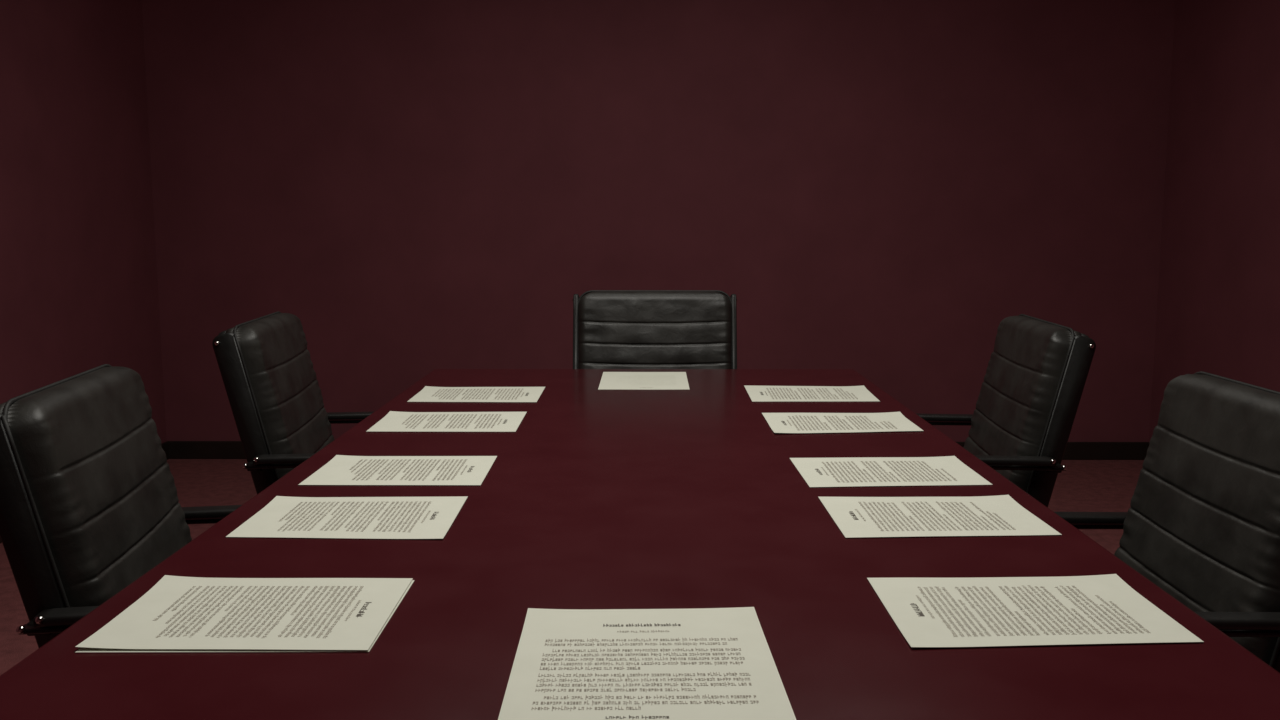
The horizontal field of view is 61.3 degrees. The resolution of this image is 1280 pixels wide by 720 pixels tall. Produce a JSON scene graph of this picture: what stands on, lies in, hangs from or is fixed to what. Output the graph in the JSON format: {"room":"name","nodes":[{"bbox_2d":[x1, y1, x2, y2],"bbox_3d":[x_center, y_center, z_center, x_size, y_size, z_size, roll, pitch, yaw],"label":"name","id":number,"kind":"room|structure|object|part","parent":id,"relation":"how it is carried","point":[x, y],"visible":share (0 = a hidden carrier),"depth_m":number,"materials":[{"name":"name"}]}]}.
{"room":"conference room","nodes":[
{"label":"conference room","id":0,"kind":"room"},
{"bbox_2d":[0,0,166,443],"bbox_3d":[-2.382,-0.448,1.758,0.100,2.750,6.780,0,7,0],"label":"wall","id":1,"kind":"structure","parent":0,"point":[79,282],"depth_m":4.44,"materials":[{"name":"red paint"}]},
{"bbox_2d":[0,442,168,542],"bbox_3d":[-2.325,0.873,1.921,0.014,0.088,6.766,0,7,0],"label":"baseboard","id":2,"kind":"structure","parent":1,"relation":"attached to","point":[164,445],"depth_m":5.25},
{"bbox_2d":[0,459,1143,674],"bbox_3d":[0.066,0.967,1.929,4.995,0.100,6.980,0,7,0],"label":"floor","id":3,"kind":"structure","parent":0,"point":[1085,485],"depth_m":4.58,"materials":[{"name":"red carpet"}]},
{"bbox_2d":[0,364,241,647],"bbox_3d":[-0.585,0.480,1.709,0.646,0.921,0.569,-1,7,-8],"label":"office chair","id":4,"kind":"object","parent":3,"relation":"on","point":[89,501],"visible":0.48,"depth_m":1.49,"materials":[{"name":"black leather"}]},
{"bbox_3d":[-0.783,0.326,1.428,0.166,0.522,0.015,-1,7,-8],"label":"rail","id":5,"kind":"part","parent":4,"relation":"part of","materials":[{"name":"black leather"}]},
{"bbox_3d":[-0.600,0.452,1.440,0.405,0.224,0.022,-1,7,-8],"label":"armrest","id":6,"kind":"part","parent":4,"relation":"part of","materials":[{"name":"black metal"}]},
{"bbox_3d":[-0.790,0.283,1.648,0.175,0.510,0.432,-1,7,-8],"label":"backrest","id":7,"kind":"part","parent":4,"relation":"part of","materials":[{"name":"black leather"}]},
{"bbox_3d":[-0.667,0.389,1.935,0.405,0.224,0.022,-1,7,-8],"label":"armrest","id":8,"kind":"part","parent":4,"relation":"part of","materials":[{"name":"black metal"}]},
{"bbox_2d":[212,311,374,493],"bbox_3d":[-0.606,0.360,2.597,0.654,0.932,0.576,-1,7,-5],"label":"office chair","id":9,"kind":"object","parent":3,"relation":"on","point":[270,381],"visible":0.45,"depth_m":2.34,"materials":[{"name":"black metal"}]},
{"bbox_3d":[-0.820,0.203,2.323,0.168,0.528,0.015,-1,7,-5],"label":"rail","id":10,"kind":"part","parent":9,"relation":"part of","materials":[{"name":"black metal"}]},
{"bbox_3d":[-0.635,0.332,2.325,0.410,0.226,0.022,-1,7,-5],"label":"armrest","id":11,"kind":"part","parent":9,"relation":"part of","materials":[{"name":"black metal"}]},
{"bbox_3d":[-0.816,0.160,2.546,0.177,0.516,0.437,-1,7,-5],"label":"backrest","id":12,"kind":"part","parent":9,"relation":"part of","materials":[{"name":"black leather"}]},
{"bbox_3d":[-0.677,0.267,2.829,0.410,0.226,0.022,-1,7,-5],"label":"armrest","id":13,"kind":"part","parent":9,"relation":"part of","materials":[{"name":"black metal"}]},
{"bbox_2d":[0,369,1279,719],"bbox_3d":[0.005,0.559,1.763,1.161,0.750,2.555,0,7,0],"label":"conference table","id":14,"kind":"object","parent":3,"relation":"on","point":[597,499],"visible":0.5,"depth_m":1.26,"materials":[{"name":"red paint"}]},
{"bbox_2d":[75,575,414,652],"bbox_3d":[-0.398,0.260,1.124,0.283,0.005,0.208,0,7,0],"label":"document","id":15,"kind":"object","parent":14,"relation":"on","point":[178,612],"visible":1,"depth_m":1.11,"materials":[{"name":"paper"}]},
{"bbox_2d":[226,496,467,538],"bbox_3d":[-0.394,0.215,1.487,0.286,0.003,0.222,0,7,0],"label":"document","id":16,"kind":"object","parent":14,"relation":"on","point":[284,516],"visible":1,"depth_m":1.48,"materials":[{"name":"paper"}]},
{"bbox_2d":[298,455,496,484],"bbox_3d":[-0.386,0.179,1.769,0.284,0.003,0.211,0,7,0],"label":"document","id":17,"kind":"object","parent":14,"relation":"on","point":[342,469],"visible":1,"depth_m":1.76,"materials":[{"name":"paper"}]},
{"bbox_2d":[366,411,526,431],"bbox_3d":[-0.386,0.123,2.197,0.292,0.004,0.223,0,7,0],"label":"document","id":18,"kind":"object","parent":14,"relation":"on","point":[394,421],"visible":1,"depth_m":2.18,"materials":[{"name":"paper"}]},
{"bbox_2d":[407,386,544,401],"bbox_3d":[-0.379,0.079,2.541,0.294,0.004,0.230,0,7,0],"label":"document","id":19,"kind":"object","parent":14,"relation":"on","point":[428,393],"visible":1,"depth_m":2.54,"materials":[{"name":"paper"}]},
{"bbox_2d":[598,372,689,389],"bbox_3d":[0.011,0.052,2.762,0.224,0.001,0.307,0,7,0],"label":"document","id":20,"kind":"object","parent":14,"relation":"on","point":[609,380],"visible":1,"depth_m":2.74,"materials":[{"name":"paper"}]},
{"bbox_2d":[498,607,795,719],"bbox_3d":[0.003,0.285,0.945,0.259,0.003,0.387,0,7,0],"label":"document","id":21,"kind":"object","parent":14,"relation":"on","point":[695,663],"visible":1,"depth_m":0.98,"materials":[{"name":"paper"}]},
{"bbox_2d":[744,385,878,401],"bbox_3d":[0.402,0.077,2.551,0.296,0.004,0.244,0,7,0],"label":"document","id":22,"kind":"object","parent":14,"relation":"on","point":[756,393],"visible":1,"depth_m":2.54,"materials":[{"name":"paper"}]},
{"bbox_2d":[762,412,922,432],"bbox_3d":[0.404,0.126,2.176,0.293,0.004,0.229,0,7,0],"label":"document","id":23,"kind":"object","parent":14,"relation":"on","point":[887,421],"visible":1,"depth_m":2.18,"materials":[{"name":"paper"}]},
{"bbox_2d":[790,456,992,486],"bbox_3d":[0.401,0.180,1.758,0.295,0.003,0.215,0,7,0],"label":"document","id":24,"kind":"object","parent":14,"relation":"on","point":[943,470],"visible":1,"depth_m":1.75,"materials":[{"name":"paper"}]},
{"bbox_2d":[818,495,1061,537],"bbox_3d":[0.405,0.214,1.492,0.286,0.004,0.211,0,7,0],"label":"document","id":25,"kind":"object","parent":14,"relation":"on","point":[999,515],"visible":1,"depth_m":1.48,"materials":[{"name":"paper"}]},
{"bbox_2d":[867,574,1203,647],"bbox_3d":[0.401,0.260,1.132,0.294,0.004,0.211,0,7,0],"label":"document","id":26,"kind":"object","parent":14,"relation":"on","point":[1091,609],"visible":1,"depth_m":1.12,"materials":[{"name":"paper"}]},
{"bbox_2d":[572,290,736,368],"bbox_3d":[0.052,0.294,3.057,0.612,0.946,0.679,0,7,0],"label":"office chair","id":27,"kind":"object","parent":3,"relation":"on","point":[613,329],"visible":0.31,"depth_m":3.23,"materials":[{"name":"black leather"}]},
{"bbox_3d":[-0.195,0.071,3.274,0.016,0.536,0.174,0,7,0],"label":"rail","id":28,"kind":"part","parent":27,"relation":"part of","materials":[{"name":"black metal"}]},
{"bbox_3d":[0.285,0.071,3.272,0.016,0.536,0.174,0,7,0],"label":"rail","id":29,"kind":"part","parent":27,"relation":"part of","materials":[{"name":"black metal"}]},
{"bbox_2d":[915,314,1095,506],"bbox_3d":[0.662,0.366,2.577,0.649,0.926,0.572,0,7,3],"label":"office chair","id":30,"kind":"object","parent":3,"relation":"on","point":[1021,422],"visible":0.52,"depth_m":2.35,"materials":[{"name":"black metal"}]},
{"bbox_3d":[0.728,0.271,2.824,0.407,0.225,0.022,0,7,3],"label":"armrest","id":31,"kind":"part","parent":30,"relation":"part of","materials":[{"name":"black metal"}]},
{"bbox_3d":[0.872,0.164,2.546,0.176,0.512,0.434,0,7,3],"label":"backrest","id":32,"kind":"part","parent":30,"relation":"part of","materials":[{"name":"black leather"}]},
{"bbox_3d":[0.699,0.336,2.323,0.407,0.225,0.022,0,7,3],"label":"armrest","id":33,"kind":"part","parent":30,"relation":"part of","materials":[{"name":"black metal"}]},
{"bbox_3d":[0.882,0.207,2.325,0.166,0.524,0.015,0,7,3],"label":"rail","id":34,"kind":"part","parent":30,"relation":"part of","materials":[{"name":"black metal"}]},
{"bbox_2d":[1055,371,1279,672],"bbox_3d":[0.664,0.491,1.678,0.636,0.907,0.560,0,7,0],"label":"office chair","id":35,"kind":"object","parent":3,"relation":"on","point":[1201,523],"visible":0.49,"depth_m":1.62,"materials":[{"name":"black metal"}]},
{"bbox_3d":[0.715,0.398,1.923,0.398,0.220,0.022,0,7,0],"label":"armrest","id":36,"kind":"part","parent":35,"relation":"part of","materials":[{"name":"black metal"}]},
{"bbox_3d":[0.713,0.462,1.431,0.398,0.220,0.022,0,7,0],"label":"armrest","id":37,"kind":"part","parent":35,"relation":"part of","materials":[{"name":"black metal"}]},
{"bbox_3d":[0.891,0.335,1.443,0.163,0.513,0.015,0,7,0],"label":"rail","id":38,"kind":"part","parent":35,"relation":"part of","materials":[{"name":"black metal"}]},
{"bbox_2d":[142,0,1175,441],"bbox_3d":[0.082,-0.886,5.159,4.995,2.750,0.100,0,7,0],"label":"wall","id":39,"kind":"structure","parent":0,"point":[876,186],"depth_m":5.11,"materials":[{"name":"red paint"}]},
{"bbox_2d":[166,441,1148,459],"bbox_3d":[0.082,0.442,5.272,4.795,0.088,0.014,0,7,0],"label":"baseboard","id":40,"kind":"structure","parent":39,"relation":"attached to","point":[177,449],"depth_m":5.26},
{"bbox_2d":[1149,0,1279,442],"bbox_3d":[2.513,-0.445,1.736,0.100,2.750,6.780,0,7,0],"label":"wall","id":41,"kind":"structure","parent":0,"point":[1218,301],"depth_m":4.60,"materials":[{"name":"red paint"}]}
]}

